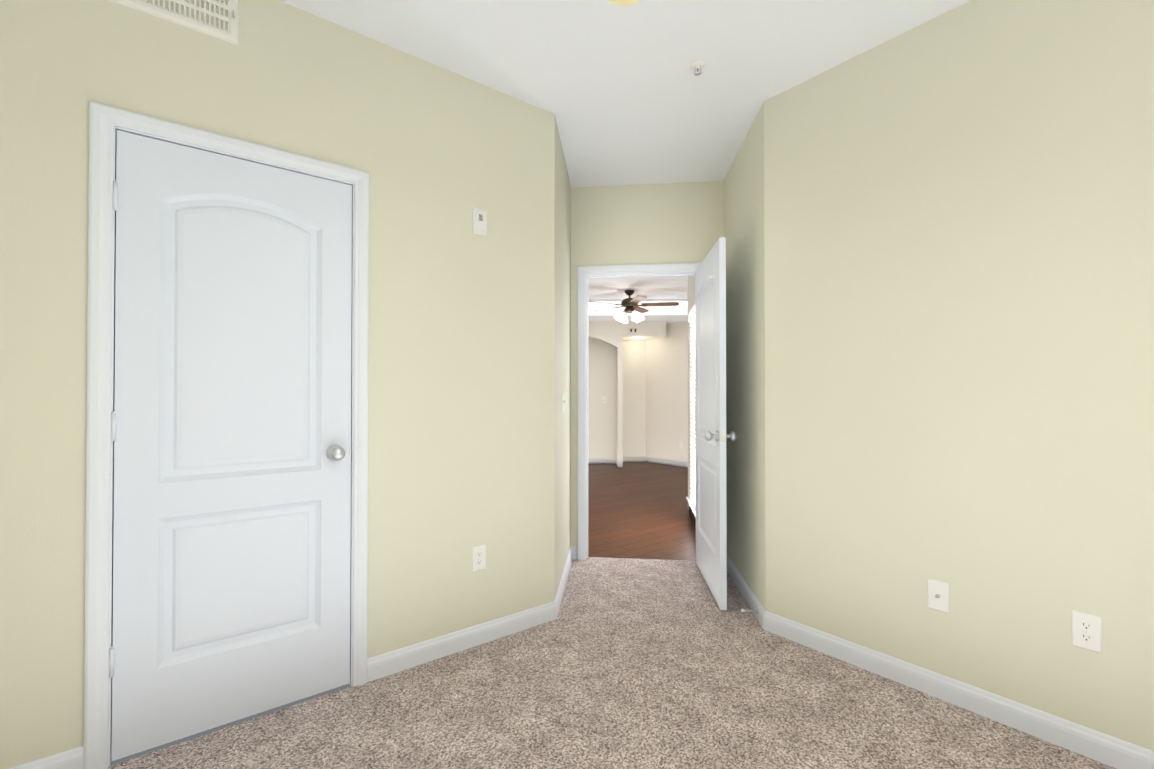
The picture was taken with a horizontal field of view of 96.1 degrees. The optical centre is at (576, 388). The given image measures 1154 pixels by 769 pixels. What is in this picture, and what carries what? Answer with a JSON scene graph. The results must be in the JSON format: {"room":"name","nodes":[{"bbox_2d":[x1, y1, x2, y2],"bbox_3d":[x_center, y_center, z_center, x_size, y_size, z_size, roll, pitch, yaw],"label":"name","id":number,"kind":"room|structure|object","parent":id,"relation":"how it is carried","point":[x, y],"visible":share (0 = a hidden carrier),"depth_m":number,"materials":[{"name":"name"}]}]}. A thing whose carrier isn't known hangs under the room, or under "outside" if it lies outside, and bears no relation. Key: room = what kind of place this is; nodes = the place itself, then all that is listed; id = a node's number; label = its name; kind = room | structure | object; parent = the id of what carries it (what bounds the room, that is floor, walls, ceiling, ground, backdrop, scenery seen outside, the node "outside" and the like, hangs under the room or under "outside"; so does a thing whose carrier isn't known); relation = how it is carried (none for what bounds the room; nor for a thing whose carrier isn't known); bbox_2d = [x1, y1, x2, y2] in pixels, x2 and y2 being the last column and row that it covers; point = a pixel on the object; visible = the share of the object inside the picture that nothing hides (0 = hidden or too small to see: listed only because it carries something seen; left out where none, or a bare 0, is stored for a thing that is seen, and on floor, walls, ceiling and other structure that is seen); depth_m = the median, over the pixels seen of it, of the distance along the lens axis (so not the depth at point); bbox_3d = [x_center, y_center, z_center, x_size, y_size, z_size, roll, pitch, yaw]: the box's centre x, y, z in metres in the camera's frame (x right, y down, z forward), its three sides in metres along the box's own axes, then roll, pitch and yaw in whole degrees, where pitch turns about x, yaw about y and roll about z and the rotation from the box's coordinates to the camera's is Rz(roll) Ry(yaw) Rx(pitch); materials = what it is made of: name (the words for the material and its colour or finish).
{"room":"empty bedroom","nodes":[
{"label":"empty bedroom","id":0,"kind":"room"},
{"bbox_2d":[0,0,554,768],"bbox_3d":[-1.188,-0.133,2.013,2.629,2.705,0.120,0,-1,-38],"label":"wall","id":1,"kind":"structure","parent":0,"point":[462,392],"depth_m":2.19,"materials":[{"name":"paint"}]},
{"bbox_2d":[110,0,238,44],"bbox_3d":[-1.384,-1.358,1.786,0.274,0.195,0.267,0,-1,7],"label":"air vent","id":2,"kind":"object","parent":1,"relation":"in","point":[230,34],"visible":1,"depth_m":1.83,"materials":[{"name":"white metal"}]},
{"bbox_2d":[83,101,368,768],"bbox_3d":[-1.253,0.176,1.958,0.774,2.085,0.122,0,-1,-38],"label":"door frame","id":3,"kind":"structure","parent":1,"relation":"attached to","point":[115,128],"depth_m":1.72,"materials":[{"name":"white wood"}]},
{"bbox_2d":[109,130,351,760],"bbox_3d":[-1.229,0.181,1.926,0.746,2.050,0.173,0,-1,-38],"label":"closet door","id":4,"kind":"structure","parent":1,"relation":"in","point":[231,425],"depth_m":1.88,"materials":[{"name":"white wood"}]},
{"bbox_2d":[367,546,575,681],"bbox_3d":[-0.437,1.182,2.961,0.698,0.092,1.694,0,-1,7],"label":"baseboard","id":5,"kind":"structure","parent":1,"relation":"attached to","point":[397,660],"depth_m":2.44,"materials":[{"name":"white wood"}]},
{"bbox_2d":[472,544,485,571],"bbox_3d":[-0.469,0.814,2.492,0.072,0.117,0.008,0,-1,-38],"label":"electrical outlet","id":6,"kind":"object","parent":1,"relation":"attached to","point":[478,557],"visible":1,"depth_m":2.49,"materials":[{"name":"white plastic"}]},
{"bbox_2d":[472,207,486,235],"bbox_3d":[-0.468,-0.806,2.505,0.075,0.125,0.013,0,-1,-38],"label":"switch plate","id":7,"kind":"object","parent":1,"relation":"attached to","point":[479,221],"visible":1,"depth_m":2.50,"materials":[{"name":"white plastic"}]},
{"bbox_2d":[554,118,570,600],"bbox_3d":[-0.139,-0.121,3.346,0.165,2.705,1.125,0,-1,7],"label":"wall","id":8,"kind":"structure","parent":0,"point":[562,482],"depth_m":3.19,"materials":[{"name":"paint"}]},
{"bbox_2d":[562,392,565,410],"bbox_3d":[-0.080,0.080,3.199,0.021,0.117,0.072,0,-1,7],"label":"light switch","id":9,"kind":"object","parent":8,"relation":"attached to","point":[563,401],"visible":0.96,"depth_m":3.19,"materials":[{"name":"white plastic"}]},
{"bbox_2d":[108,557,1115,768],"bbox_3d":[0.246,1.262,1.187,4.667,0.100,5.182,0,-1,7],"label":"floor","id":10,"kind":"structure","parent":0,"point":[624,663],"depth_m":1.97,"materials":[{"name":"beige carpet"}]},
{"bbox_2d":[279,0,969,187],"bbox_3d":[0.249,-1.543,1.242,4.667,0.100,5.242,0,-1,7],"label":"ceiling","id":11,"kind":"structure","parent":0,"point":[625,95],"depth_m":2.30,"materials":[{"name":"paint"}]},
{"bbox_2d":[607,0,638,6],"bbox_3d":[0.114,-1.272,1.044,1.260,0.445,1.238,0,-1,7],"label":"ceiling light","id":12,"kind":"object","parent":11,"relation":"hanging from","point":[624,3],"visible":1,"depth_m":1.65,"materials":[{"name":"beige glass"}]},
{"bbox_2d":[690,60,705,75],"bbox_3d":[0.553,-1.461,2.375,0.072,0.042,0.072,0,-1,7],"label":"sprinkler","id":13,"kind":"object","parent":11,"relation":"attached to","point":[695,65],"visible":1,"depth_m":2.37,"materials":[{"name":"white metal"}]},
{"bbox_2d":[588,321,665,466],"bbox_3d":[-0.728,-0.028,8.878,4.370,2.620,0.840,0,-1,1],"label":"wall","id":14,"kind":"structure","parent":0,"point":[617,419],"depth_m":8.86,"materials":[{"name":"paint"}]},
{"bbox_2d":[588,456,687,467],"bbox_3d":[0.905,1.221,7.222,7.972,0.092,3.904,0,-1,7],"label":"baseboard","id":15,"kind":"structure","parent":14,"relation":"attached to","point":[659,461],"depth_m":8.85,"materials":[{"name":"white wood"}]},
{"bbox_2d":[588,276,687,298],"bbox_3d":[1.143,-1.387,9.000,14.000,0.100,10.380,0,-1,7],"label":"ceiling","id":16,"kind":"structure","parent":0,"point":[666,287],"depth_m":6.95,"materials":[{"name":"paint"}]},
{"bbox_2d":[588,290,678,323],"bbox_3d":[0.773,-1.135,7.152,1.243,0.439,1.282,0,-1,7],"label":"room ceiling fan","id":17,"kind":"object","parent":16,"relation":"hanging from","point":[631,305],"visible":1,"depth_m":7.10,"materials":[{"name":"brown wood"}]},
{"bbox_2d":[588,299,687,323],"bbox_3d":[1.083,-1.220,8.636,8.000,0.240,1.650,0,-1,1],"label":"ceiling","id":18,"kind":"structure","parent":0,"point":[673,314],"depth_m":7.82,"materials":[{"name":"paint"}]},
{"bbox_2d":[588,462,695,560],"bbox_3d":[1.140,1.333,8.946,14.000,0.098,10.440,0,-1,7],"label":"floor","id":19,"kind":"structure","parent":0,"point":[638,510],"depth_m":5.25,"materials":[{"name":"brown wood"}]},
{"bbox_2d":[571,181,723,558],"bbox_3d":[0.502,-0.117,3.778,1.090,2.705,0.120,0,-1,7],"label":"wall","id":20,"kind":"structure","parent":0,"point":[651,223],"depth_m":3.74,"materials":[{"name":"paint"}]},
{"bbox_2d":[577,262,701,559],"bbox_3d":[0.478,0.171,3.778,0.943,2.128,0.157,0,-1,7],"label":"door frame","id":21,"kind":"structure","parent":20,"relation":"attached to","point":[582,271],"depth_m":3.75,"materials":[{"name":"white wood"}]},
{"bbox_2d":[695,237,736,609],"bbox_3d":[0.829,0.194,3.262,0.173,2.050,0.828,0,-1,4],"label":"bedroom door","id":22,"kind":"structure","parent":20,"relation":"in","point":[711,435],"depth_m":3.08,"materials":[{"name":"white wood"}]},
{"bbox_2d":[646,321,687,466],"bbox_3d":[2.971,-0.045,7.031,0.120,2.620,5.499,0,-1,-38],"label":"wall","id":23,"kind":"structure","parent":0,"point":[666,394],"depth_m":8.74,"materials":[{"name":"paint"}]},
{"bbox_2d":[688,276,688,509],"bbox_3d":[4.322,-0.071,4.162,6.579,2.620,1.760,0,-1,7],"label":"wall jog","id":24,"kind":"object","parent":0,"point":[688,389],"visible":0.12,"depth_m":5.33,"materials":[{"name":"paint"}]},
{"bbox_2d":[686,276,695,528],"bbox_3d":[1.083,-0.069,4.415,0.155,2.620,1.760,0,-1,7],"label":"wall window","id":25,"kind":"structure","parent":24,"relation":"in","point":[691,294],"depth_m":5.19,"materials":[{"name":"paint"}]},
{"bbox_2d":[689,305,695,507],"bbox_3d":[1.074,0.163,4.565,0.057,1.831,1.256,0,-1,7],"label":"window blinds","id":26,"kind":"object","parent":25,"relation":"attached to","point":[692,329],"visible":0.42,"depth_m":5.00,"materials":[{"name":"white"}]},
{"bbox_2d":[724,102,765,610],"bbox_3d":[1.064,-0.122,3.212,0.165,2.705,1.125,0,-1,7],"label":"wall","id":27,"kind":"structure","parent":0,"point":[745,328],"depth_m":3.03,"materials":[{"name":"paint"}]},
{"bbox_2d":[764,0,1153,750],"bbox_3d":[1.826,-0.137,1.665,0.120,2.705,2.629,0,-1,-38],"label":"wall","id":28,"kind":"structure","parent":0,"point":[958,220],"depth_m":1.96,"materials":[{"name":"paint"}]},
{"bbox_2d":[9,556,1153,768],"bbox_3d":[0.242,1.165,1.158,4.667,0.092,5.122,0,-1,7],"label":"baseboard","id":29,"kind":"structure","parent":28,"relation":"attached to","point":[1109,750],"depth_m":1.94,"materials":[{"name":"white wood"}]},
{"bbox_2d":[741,609,757,612],"bbox_3d":[0.914,1.176,2.752,0.086,0.021,0.023,0,-1,7],"label":"doorstop","id":30,"kind":"object","parent":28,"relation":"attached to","point":[747,610],"visible":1,"depth_m":2.75,"materials":[{"name":"grey metal"}]},
{"bbox_2d":[928,578,948,612],"bbox_3d":[1.431,0.820,2.056,0.053,0.117,0.053,0,-1,7],"label":"outlet","id":31,"kind":"object","parent":28,"relation":"attached to","point":[938,595],"visible":1,"depth_m":2.05,"materials":[{"name":"white plastic"}]},
{"bbox_2d":[1072,610,1101,652],"bbox_3d":[1.692,0.807,1.723,0.008,0.117,0.072,0,-1,-38],"label":"electrical outlet","id":32,"kind":"object","parent":28,"relation":"attached to","point":[1086,631],"visible":1,"depth_m":1.72,"materials":[{"name":"white plastic"}]}
]}

